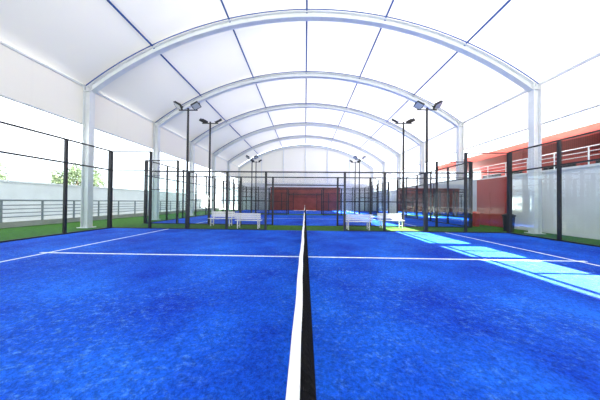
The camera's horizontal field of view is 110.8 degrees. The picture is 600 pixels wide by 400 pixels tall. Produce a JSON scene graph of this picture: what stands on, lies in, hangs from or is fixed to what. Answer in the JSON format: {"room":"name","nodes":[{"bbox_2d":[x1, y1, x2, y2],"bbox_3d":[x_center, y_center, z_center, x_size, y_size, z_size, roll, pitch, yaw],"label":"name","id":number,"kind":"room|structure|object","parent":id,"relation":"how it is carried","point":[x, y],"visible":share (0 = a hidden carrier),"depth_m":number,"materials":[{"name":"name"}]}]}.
{"room":"sports hall","nodes":[
{"label":"sports hall","id":0,"kind":"room"},
{"bbox_2d":[0,180,219,217],"bbox_3d":[-17.729,0.161,17.536,0.420,2.620,53.000,1,-1,1],"label":"wall","id":1,"kind":"structure","parent":0,"point":[9,189],"depth_m":15.17,"materials":[{"name":"white paint"}]},
{"bbox_2d":[12,204,307,227],"bbox_3d":[0.604,1.864,25.425,180.000,0.280,170.000,1,-1,1],"label":"ground","id":2,"kind":"structure","parent":0,"point":[231,205],"depth_m":50.09,"materials":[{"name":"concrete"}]},
{"bbox_2d":[0,160,11,179],"bbox_3d":[-29.391,-1.558,18.037,4.695,5.860,5.154,0,-1,13],"label":"tree","id":3,"kind":"object","parent":2,"relation":"on","point":[2,177],"visible":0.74,"depth_m":19.70,"materials":[{"name":"green plant"}]},
{"bbox_2d":[46,165,107,186],"bbox_3d":[-28.059,-1.625,26.239,5.093,6.179,5.263,1,-1,-25],"label":"tree","id":4,"kind":"object","parent":2,"relation":"on","point":[55,179],"visible":0.49,"depth_m":25.20,"materials":[{"name":"green plant"}]},
{"bbox_2d":[0,199,230,228],"bbox_3d":[-16.038,0.735,16.467,3.144,1.444,51.044,1,-1,1],"label":"railing","id":5,"kind":"object","parent":2,"relation":"on","point":[5,222],"visible":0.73,"depth_m":13.20,"materials":[{"name":"metal"}]},
{"bbox_2d":[438,122,599,178],"bbox_3d":[16.489,-0.852,5.134,7.300,5.060,29.850,1,-1,1],"label":"pavilion","id":6,"kind":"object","parent":2,"relation":"on","point":[482,160],"visible":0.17,"depth_m":12.71,"materials":[{"name":"paint"}]},
{"bbox_2d":[0,0,599,166],"bbox_3d":[0.396,-7.868,13.174,23.380,4.000,45.000,1,-1,1],"label":"ceiling","id":7,"kind":"structure","parent":0,"point":[80,40],"depth_m":11.89,"materials":[{"name":"fabric"}]},
{"bbox_2d":[0,210,599,244],"bbox_3d":[-1.045,1.578,13.114,27.300,0.020,45.000,1,-1,1],"label":"floor","id":8,"kind":"structure","parent":0,"point":[38,230],"depth_m":11.38,"materials":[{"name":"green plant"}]},
{"bbox_2d":[173,101,200,227],"bbox_3d":[-5.940,-1.821,10.835,1.413,6.640,0.404,1,-1,1],"label":"floodlight pole","id":9,"kind":"object","parent":8,"relation":"on","point":[195,105],"visible":0.91,"depth_m":10.87,"materials":[{"name":"black metal"}]},
{"bbox_2d":[199,118,221,224],"bbox_3d":[-5.571,-1.798,12.840,1.413,6.640,0.404,1,-1,1],"label":"floodlight pole","id":10,"kind":"object","parent":8,"relation":"on","point":[203,121],"visible":0.99,"depth_m":12.73,"materials":[{"name":"black metal"}]},
{"bbox_2d":[208,211,234,225],"bbox_3d":[-4.661,1.104,12.317,1.400,0.843,0.520,1,-1,1],"label":"bench","id":11,"kind":"object","parent":8,"relation":"on","point":[214,214],"visible":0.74,"depth_m":12.50,"materials":[{"name":"white metal"}]},
{"bbox_2d":[234,213,261,228],"bbox_3d":[-2.788,1.111,11.201,1.400,0.843,0.520,1,-1,1],"label":"bench","id":12,"kind":"object","parent":8,"relation":"on","point":[254,215],"visible":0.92,"depth_m":10.99,"materials":[{"name":"white metal"}]},
{"bbox_2d":[246,155,257,187],"bbox_3d":[-5.420,-1.696,23.175,1.413,6.640,0.404,1,-1,1],"label":"floodlight pole","id":13,"kind":"object","parent":8,"relation":"on","point":[247,156],"visible":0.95,"depth_m":23.21,"materials":[{"name":"black metal"}]},
{"bbox_2d":[250,160,261,212],"bbox_3d":[-5.370,-1.675,25.238,1.413,6.640,0.404,1,-1,1],"label":"floodlight pole","id":14,"kind":"object","parent":8,"relation":"on","point":[250,160],"visible":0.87,"depth_m":25.10,"materials":[{"name":"black metal"}]},
{"bbox_2d":[0,228,599,399],"bbox_3d":[0.119,1.496,5.434,20.000,0.016,10.000,1,-1,1],"label":"court","id":15,"kind":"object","parent":8,"relation":"on","point":[110,313],"visible":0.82,"depth_m":2.61,"materials":[{"name":"carpet"}]},
{"bbox_2d":[0,121,599,246],"bbox_3d":[0.138,-0.508,5.454,20.360,4.025,10.220,1,-1,1],"label":"fence","id":16,"kind":"object","parent":15,"relation":"on","point":[559,142],"visible":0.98,"depth_m":10.35,"materials":[{"name":"black metal"}]},
{"bbox_2d":[285,212,316,399],"bbox_3d":[0.138,1.028,5.438,0.170,0.927,9.990,1,-1,1],"label":"net","id":17,"kind":"object","parent":15,"relation":"on","point":[301,371],"visible":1,"depth_m":0.99,"materials":[{"name":"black fabric"}]},
{"bbox_2d":[238,145,373,195],"bbox_3d":[0.907,-3.834,35.629,23.460,11.282,0.480,1,-1,1],"label":"arch","id":18,"kind":"object","parent":8,"relation":"on","point":[293,146],"visible":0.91,"depth_m":35.62,"materials":[{"name":"white metal"}]},
{"bbox_2d":[235,210,376,213],"bbox_3d":[0.722,1.744,30.225,20.000,0.016,10.000,1,-1,1],"label":"court","id":19,"kind":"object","parent":8,"relation":"on","point":[246,211],"visible":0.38,"depth_m":29.75,"materials":[{"name":"carpet"}]},
{"bbox_2d":[222,180,388,214],"bbox_3d":[0.742,-0.260,30.245,20.360,4.025,10.220,1,-1,1],"label":"fence","id":20,"kind":"object","parent":19,"relation":"on","point":[374,204],"visible":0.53,"depth_m":27.45,"materials":[{"name":"black metal"}]},
{"bbox_2d":[211,122,400,212],"bbox_3d":[0.663,-3.934,25.632,23.460,11.282,0.480,1,-1,1],"label":"arch","id":21,"kind":"object","parent":8,"relation":"on","point":[341,128],"visible":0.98,"depth_m":25.62,"materials":[{"name":"white metal"}]},
{"bbox_2d":[227,135,384,210],"bbox_3d":[0.785,-3.885,30.630,23.460,11.282,0.480,1,-1,1],"label":"arch","id":22,"kind":"object","parent":8,"relation":"on","point":[300,136],"visible":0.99,"depth_m":30.63,"materials":[{"name":"white metal"}]},
{"bbox_2d":[189,103,424,215],"bbox_3d":[0.542,-3.985,20.634,23.460,11.282,0.480,1,-1,1],"label":"arch","id":23,"kind":"object","parent":8,"relation":"on","point":[410,136],"visible":0.96,"depth_m":20.64,"materials":[{"name":"white metal"}]},
{"bbox_2d":[152,71,463,219],"bbox_3d":[0.420,-4.035,15.636,23.460,11.282,0.480,1,-1,1],"label":"arch","id":24,"kind":"object","parent":8,"relation":"on","point":[448,117],"visible":0.95,"depth_m":15.65,"materials":[{"name":"white metal"}]},
{"bbox_2d":[153,215,463,226],"bbox_3d":[0.421,1.620,17.830,20.000,0.016,10.000,1,-1,1],"label":"court","id":25,"kind":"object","parent":8,"relation":"on","point":[311,220],"visible":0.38,"depth_m":15.42,"materials":[{"name":"carpet"}]},
{"bbox_2d":[142,160,472,227],"bbox_3d":[0.440,-0.384,17.849,20.360,4.025,10.220,1,-1,1],"label":"fence","id":26,"kind":"object","parent":25,"relation":"on","point":[447,208],"visible":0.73,"depth_m":13.58,"materials":[{"name":"black metal"}]},
{"bbox_2d":[77,9,544,233],"bbox_3d":[0.298,-4.085,10.637,23.460,11.282,0.480,1,-1,1],"label":"arch","id":27,"kind":"object","parent":8,"relation":"on","point":[534,91],"visible":1,"depth_m":10.60,"materials":[{"name":"white metal"}]},
{"bbox_2d":[349,160,360,213],"bbox_3d":[6.626,-1.563,24.945,1.413,6.640,0.404,1,-1,1],"label":"floodlight pole","id":28,"kind":"object","parent":8,"relation":"on","point":[351,161],"visible":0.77,"depth_m":24.83,"materials":[{"name":"black metal"}]},
{"bbox_2d":[346,214,372,229],"bbox_3d":[3.110,1.167,11.056,1.400,0.843,0.520,1,-1,1],"label":"bench","id":29,"kind":"object","parent":8,"relation":"on","point":[347,215],"visible":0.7,"depth_m":10.85,"materials":[{"name":"white metal"}]},
{"bbox_2d":[353,156,365,213],"bbox_3d":[6.576,-1.583,22.882,1.413,6.640,0.404,1,-1,1],"label":"floodlight pole","id":30,"kind":"object","parent":8,"relation":"on","point":[354,157],"visible":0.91,"depth_m":22.93,"materials":[{"name":"black metal"}]},
{"bbox_2d":[377,213,402,227],"bbox_3d":[5.286,1.198,12.074,1.400,0.843,0.520,1,-1,1],"label":"bench","id":31,"kind":"object","parent":8,"relation":"on","point":[389,215],"visible":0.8,"depth_m":12.26,"materials":[{"name":"white metal"}]},
{"bbox_2d":[392,118,415,226],"bbox_3d":[6.225,-1.688,12.552,1.413,6.640,0.404,1,-1,1],"label":"floodlight pole","id":32,"kind":"object","parent":8,"relation":"on","point":[409,121],"visible":0.94,"depth_m":12.44,"materials":[{"name":"black metal"}]},
{"bbox_2d":[413,100,442,230],"bbox_3d":[6.495,-1.705,10.530,1.413,6.640,0.404,1,-1,1],"label":"floodlight pole","id":33,"kind":"object","parent":8,"relation":"on","point":[418,105],"visible":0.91,"depth_m":10.57,"materials":[{"name":"black metal"}]},
{"bbox_2d":[473,211,480,226],"bbox_3d":[11.319,1.214,13.367,0.560,0.950,0.560,1,-1,1],"label":"waste bin","id":34,"kind":"object","parent":8,"relation":"on","point":[476,215],"visible":0.7,"depth_m":13.18,"materials":[{"name":"red paint"}]},
{"bbox_2d":[501,213,515,231],"bbox_3d":[11.163,1.190,11.070,0.560,0.950,0.560,1,-1,1],"label":"waste bin","id":35,"kind":"object","parent":8,"relation":"on","point":[504,216],"visible":0.7,"depth_m":10.98,"materials":[{"name":"black metal"}]},
{"bbox_3d":[-0.189,-4.285,-9.356,23.460,11.282,0.480,1,-1,1],"label":"arch","id":36,"kind":"object","parent":8,"relation":"on","visible":0},
{"bbox_2d":[0,41,237,178],"bbox_3d":[-11.279,-4.952,13.429,0.140,2.110,45.000,1,-1,1],"label":"tubes","id":37,"kind":"object","parent":36,"relation":"attached to","point":[1,42],"visible":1,"depth_m":10.25,"materials":[{"name":"white metal"}]},
{"bbox_2d":[0,44,237,175],"bbox_3d":[-11.274,-5.012,13.429,0.050,2.130,45.000,1,-1,1],"label":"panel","id":38,"kind":"object","parent":37,"relation":"attached to","point":[23,79],"visible":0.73,"depth_m":10.33,"materials":[{"name":"fabric"}]},
{"bbox_2d":[106,0,259,155],"bbox_3d":[-7.593,-7.955,13.369,0.140,0.142,45.120,1,-1,1],"label":"roof purlin","id":39,"kind":"structure","parent":36,"relation":"attached to","point":[108,1],"depth_m":11.43,"materials":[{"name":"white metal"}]},
{"bbox_2d":[220,0,281,145],"bbox_3d":[-3.586,-9.261,13.284,0.140,0.144,45.120,1,-1,1],"label":"roof purlin","id":40,"kind":"structure","parent":36,"relation":"attached to","point":[220,0],"depth_m":13.26,"materials":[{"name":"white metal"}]},
{"bbox_2d":[305,0,307,145],"bbox_3d":[0.413,-9.650,13.191,0.140,0.145,45.120,1,-1,1],"label":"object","id":41,"kind":"structure","parent":36,"relation":"attached to","point":[306,0],"depth_m":14.23,"materials":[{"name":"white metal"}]},
{"bbox_2d":[329,0,393,146],"bbox_3d":[4.403,-9.186,13.089,0.140,0.144,45.120,1,-1,1],"label":"roof purlin","id":42,"kind":"structure","parent":36,"relation":"attached to","point":[392,0],"depth_m":13.16,"materials":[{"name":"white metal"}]},
{"bbox_2d":[352,0,510,155],"bbox_3d":[8.384,-7.805,12.979,0.140,0.142,45.120,1,-1,1],"label":"roof purlin","id":43,"kind":"structure","parent":36,"relation":"attached to","point":[508,1],"depth_m":11.58,"materials":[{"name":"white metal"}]},
{"bbox_2d":[373,53,599,175],"bbox_3d":[12.013,-4.734,12.860,0.140,2.110,45.000,1,-1,1],"label":"tubes","id":44,"kind":"object","parent":36,"relation":"attached to","point":[597,55],"visible":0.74,"depth_m":11.06,"materials":[{"name":"white metal"}]},
{"bbox_2d":[374,56,599,176],"bbox_3d":[12.008,-4.795,12.860,0.050,2.130,45.000,1,-1,1],"label":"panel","id":45,"kind":"object","parent":44,"relation":"attached to","point":[577,89],"visible":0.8,"depth_m":11.34,"materials":[{"name":"fabric"}]},
{"bbox_2d":[242,184,368,210],"bbox_3d":[0.882,-0.490,35.921,22.900,4.600,0.250,1,-1,1],"label":"wall","id":46,"kind":"structure","parent":0,"point":[262,186],"depth_m":35.86,"materials":[{"name":"white paint"}]},
{"bbox_2d":[270,187,339,210],"bbox_3d":[0.876,-0.192,35.758,12.200,4.000,0.070,1,-1,1],"label":"cladding","id":47,"kind":"object","parent":46,"relation":"attached to","point":[301,202],"visible":0.68,"depth_m":35.75,"materials":[{"name":"red painted metal"}]},
{"bbox_2d":[242,147,368,184],"bbox_3d":[0.931,-6.042,35.800,22.900,6.600,0.100,1,-1,1],"label":"gable posts","id":48,"kind":"object","parent":46,"relation":"on","point":[305,147],"visible":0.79,"depth_m":35.77,"materials":[{"name":"white metal"}]},
{"bbox_2d":[241,145,370,183],"bbox_3d":[0.934,-6.191,35.852,23.081,6.800,0.001,1,-1,1],"label":"gable wall","id":49,"kind":"structure","parent":0,"point":[294,158],"depth_m":35.86,"materials":[{"name":"white fabric"}]},
{"bbox_2d":[389,163,599,239],"bbox_3d":[12.818,0.137,16.793,0.310,3.200,53.000,1,-1,1],"label":"wall","id":50,"kind":"structure","parent":0,"point":[580,184],"depth_m":9.70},
{"bbox_2d":[379,144,599,190],"bbox_3d":[12.735,-1.917,12.802,0.058,0.829,45.024,1,-1,1],"label":"railing","id":51,"kind":"object","parent":50,"relation":"on","point":[589,150],"visible":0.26,"depth_m":11.54,"materials":[{"name":"white metal"}]},
{"bbox_2d":[477,177,506,227],"bbox_3d":[12.494,0.152,13.549,0.160,3.100,2.200,1,-1,1],"label":"door","id":52,"kind":"structure","parent":50,"relation":"in","point":[491,193],"depth_m":13.39,"materials":[{"name":"red paint"}]}
]}

